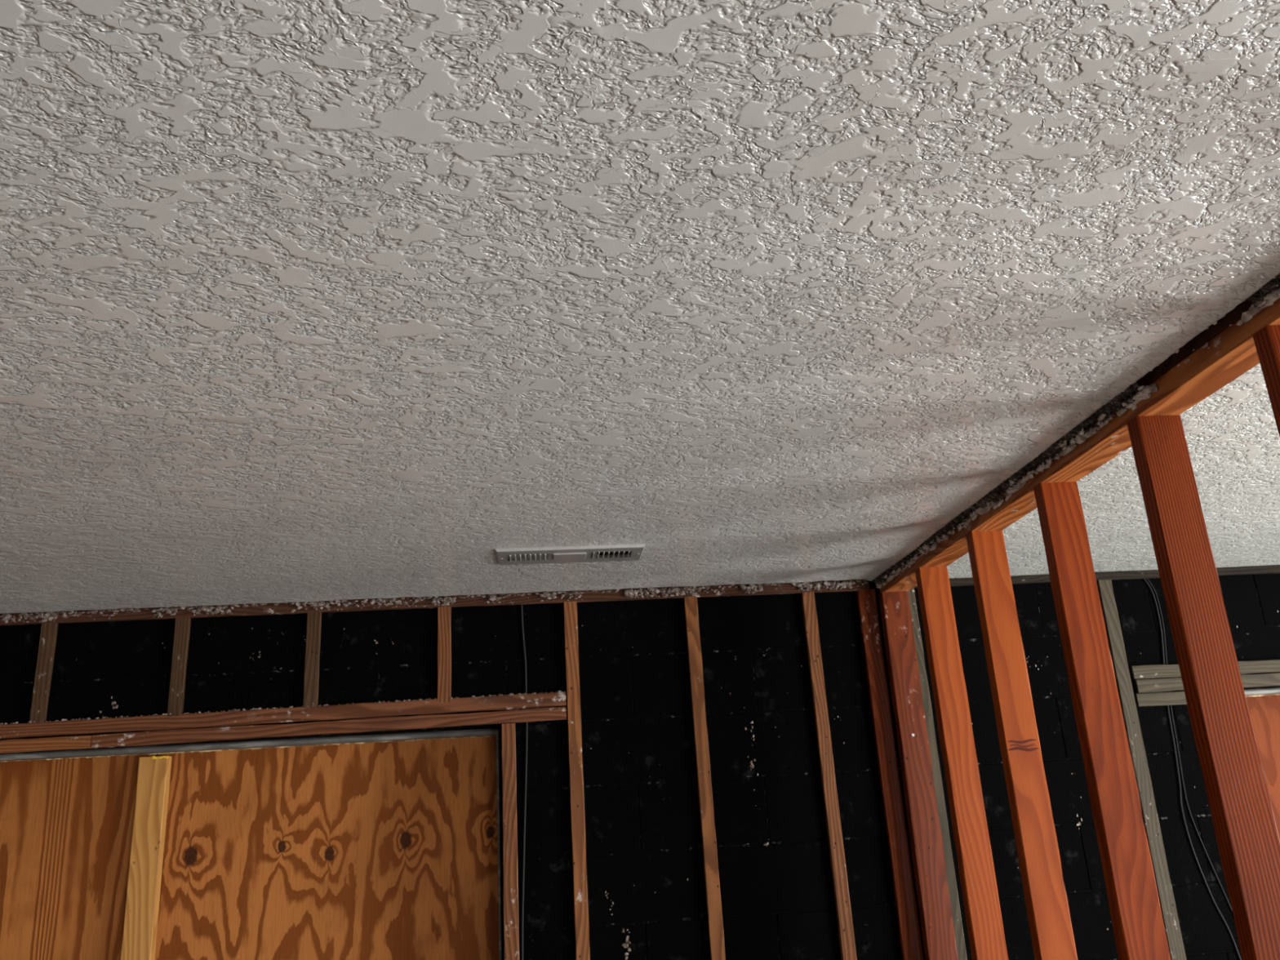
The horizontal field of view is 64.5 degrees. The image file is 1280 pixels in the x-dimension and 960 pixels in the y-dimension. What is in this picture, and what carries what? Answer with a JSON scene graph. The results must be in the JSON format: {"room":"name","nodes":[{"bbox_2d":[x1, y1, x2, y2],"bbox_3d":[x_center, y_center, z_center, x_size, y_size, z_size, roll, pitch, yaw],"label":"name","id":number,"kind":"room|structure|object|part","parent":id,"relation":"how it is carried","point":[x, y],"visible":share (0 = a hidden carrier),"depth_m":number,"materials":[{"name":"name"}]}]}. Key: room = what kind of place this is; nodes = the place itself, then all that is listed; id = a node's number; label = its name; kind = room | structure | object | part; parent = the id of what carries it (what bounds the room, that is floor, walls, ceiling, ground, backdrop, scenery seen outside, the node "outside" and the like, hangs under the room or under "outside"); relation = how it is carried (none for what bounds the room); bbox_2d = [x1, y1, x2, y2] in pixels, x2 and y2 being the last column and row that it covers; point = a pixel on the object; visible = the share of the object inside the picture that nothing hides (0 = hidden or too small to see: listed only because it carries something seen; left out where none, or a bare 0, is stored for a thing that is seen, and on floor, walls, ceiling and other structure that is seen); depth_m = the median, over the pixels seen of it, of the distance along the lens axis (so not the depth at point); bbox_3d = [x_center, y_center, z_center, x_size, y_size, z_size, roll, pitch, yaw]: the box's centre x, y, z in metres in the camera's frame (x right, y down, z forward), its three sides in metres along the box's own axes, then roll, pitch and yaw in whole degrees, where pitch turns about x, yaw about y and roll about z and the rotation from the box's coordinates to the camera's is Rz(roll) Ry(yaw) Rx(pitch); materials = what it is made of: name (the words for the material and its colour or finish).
{"room":"house under renovation","nodes":[
{"label":"house under renovation","id":0,"kind":"room"},
{"bbox_2d":[0,0,1279,622],"bbox_3d":[-0.907,-0.878,-0.559,4.140,0.057,8.133,-2,-18,-5],"label":"ceiling","id":1,"kind":"structure","parent":0,"point":[317,301],"depth_m":1.41,"materials":[{"name":"paint"}]},
{"bbox_2d":[495,543,645,564],"bbox_3d":[-0.198,0.212,2.878,0.420,0.015,0.166,-2,-18,-5],"label":"ceiling vent","id":2,"kind":"object","parent":1,"relation":"in","point":[619,552],"visible":1,"depth_m":2.85,"materials":[{"name":"grey metal"}]},
{"bbox_3d":[-0.199,0.216,2.873,0.092,0.005,0.064,-1,-18,-6],"label":"panel","id":3,"kind":"part","parent":2,"relation":"part of","materials":[{"name":"grey metal"}]},
{"bbox_3d":[-0.083,0.205,2.889,0.118,0.001,0.071,-1,-18,-6],"label":"damper plate","id":4,"kind":"part","parent":2,"relation":"part of","materials":[{"name":"black"}]},
{"bbox_2d":[0,573,1279,959],"bbox_3d":[0.540,1.462,3.199,8.000,2.580,0.197,-2,-18,-5],"label":"wall","id":5,"kind":"structure","parent":0,"point":[646,881],"depth_m":3.26,"materials":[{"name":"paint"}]},
{"bbox_2d":[0,728,501,959],"bbox_3d":[-1.714,1.439,3.039,2.585,1.223,0.120,-2,-18,-5],"label":"window","id":6,"kind":"structure","parent":5,"relation":"in","point":[480,732],"depth_m":3.25,"materials":[{"name":"metal"}]},
{"bbox_2d":[0,753,158,959],"bbox_3d":[-2.260,1.466,3.046,1.459,1.179,0.017,-2,-18,-5],"label":"plywood panel","id":7,"kind":"object","parent":6,"relation":"attached to","point":[66,824],"visible":0.97,"depth_m":3.18,"materials":[{"name":"brown wood"}]},
{"bbox_2d":[120,755,172,959],"bbox_3d":[-1.526,1.443,3.088,0.094,1.164,0.041,-2,-18,-5],"label":"batten","id":8,"kind":"object","parent":7,"relation":"attached to","point":[146,858],"visible":1,"depth_m":3.16,"materials":[{"name":"brown wood"}]},
{"bbox_2d":[155,735,498,959],"bbox_3d":[-0.985,1.430,3.168,1.097,1.177,0.017,-2,-18,-5],"label":"plywood panel","id":9,"kind":"object","parent":6,"relation":"attached to","point":[378,850],"visible":0.98,"depth_m":3.24,"materials":[{"name":"brown wood"}]},
{"bbox_2d":[0,579,923,959],"bbox_3d":[-1.179,1.546,2.908,4.119,2.436,0.029,-2,-18,-5],"label":"frame","id":10,"kind":"object","parent":5,"relation":"attached to","point":[37,725],"visible":0.95,"depth_m":3.21,"materials":[{"name":"wood"}]},
{"bbox_3d":[-1.257,0.415,3.281,4.100,0.048,0.014,-2,-18,-5],"label":"plate","id":11,"kind":"part","parent":10,"relation":"part of","materials":[{"name":"brown wood"}]},
{"bbox_2d":[520,604,528,959],"bbox_3d":[-0.331,1.534,2.994,0.037,2.415,0.007,-2,-18,-5],"label":"cable","id":12,"kind":"object","parent":5,"relation":"attached to","point":[522,611],"visible":1,"depth_m":3.17,"materials":[{"name":"black plastic"}]},
{"bbox_2d":[908,564,1279,959],"bbox_3d":[2.643,1.438,3.275,3.400,2.430,0.021,-2,-18,-5],"label":"frame","id":13,"kind":"object","parent":5,"relation":"attached to","point":[1113,627],"visible":0.43,"depth_m":3.42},
{"bbox_3d":[2.574,0.305,3.647,3.400,0.040,0.013,-2,-18,-5],"label":"plate","id":14,"kind":"part","parent":13,"relation":"part of","materials":[{"name":"wood"}]},
{"bbox_2d":[1146,578,1233,915],"bbox_3d":[1.878,1.470,3.206,0.113,2.413,0.005,-2,-18,-5],"label":"cable","id":15,"kind":"object","parent":5,"relation":"attached to","point":[1149,582],"visible":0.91,"depth_m":3.37,"materials":[{"name":"black plastic"}]},
{"bbox_2d":[1142,578,1241,959],"bbox_3d":[1.855,1.471,3.204,0.114,2.413,0.007,-2,-18,-5],"label":"cable","id":16,"kind":"object","parent":5,"relation":"attached to","point":[1144,580],"visible":1,"depth_m":3.34,"materials":[{"name":"black plastic"}]},
{"bbox_2d":[1244,687,1279,695],"bbox_3d":[2.850,1.305,3.475,1.742,1.223,0.120,-2,-18,-5],"label":"window","id":17,"kind":"structure","parent":5,"relation":"in","point":[1265,691],"depth_m":3.58,"materials":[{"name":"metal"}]},
{"bbox_2d":[1245,693,1279,839],"bbox_3d":[2.838,1.317,3.534,1.716,1.179,0.017,-2,-18,-5],"label":"plywood panel","id":18,"kind":"object","parent":17,"relation":"attached to","point":[1264,709],"visible":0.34,"depth_m":3.61,"materials":[{"name":"brown wood"}]},
{"bbox_2d":[946,363,1279,577],"bbox_3d":[2.921,-1.003,-0.174,3.362,0.021,8.158,-2,-18,-5],"label":"ceiling","id":19,"kind":"structure","parent":0,"point":[1233,438],"depth_m":2.70,"materials":[{"name":"paint"}]},
{"bbox_3d":[0.946,1.444,-1.041,8.000,0.100,8.800,-2,-18,-5],"label":"floor","id":20,"kind":"structure","parent":0,"visible":0},
{"bbox_2d":[878,284,1279,959],"bbox_3d":[1.074,0.871,1.321,0.116,2.457,3.777,-2,-18,-5],"label":"frame","id":21,"kind":"object","parent":20,"relation":"on","point":[1246,830],"visible":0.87,"depth_m":2.19,"materials":[{"name":"brown wood"}]},
{"bbox_3d":[0.920,1.489,3.079,0.095,2.333,0.039,-1,-18,-5],"label":"post","id":22,"kind":"part","parent":21,"relation":"part of","materials":[{"name":"brown wood"}]},
{"bbox_3d":[1.016,-0.232,1.688,0.091,0.042,3.776,-2,-18,-5],"label":"plate","id":23,"kind":"part","parent":21,"relation":"part of","materials":[{"name":"brown wood"}]},
{"bbox_3d":[1.015,-0.273,1.702,0.089,0.042,3.776,-2,-18,-5],"label":"plate","id":24,"kind":"part","parent":21,"relation":"part of","materials":[{"name":"brown wood"}]}
]}

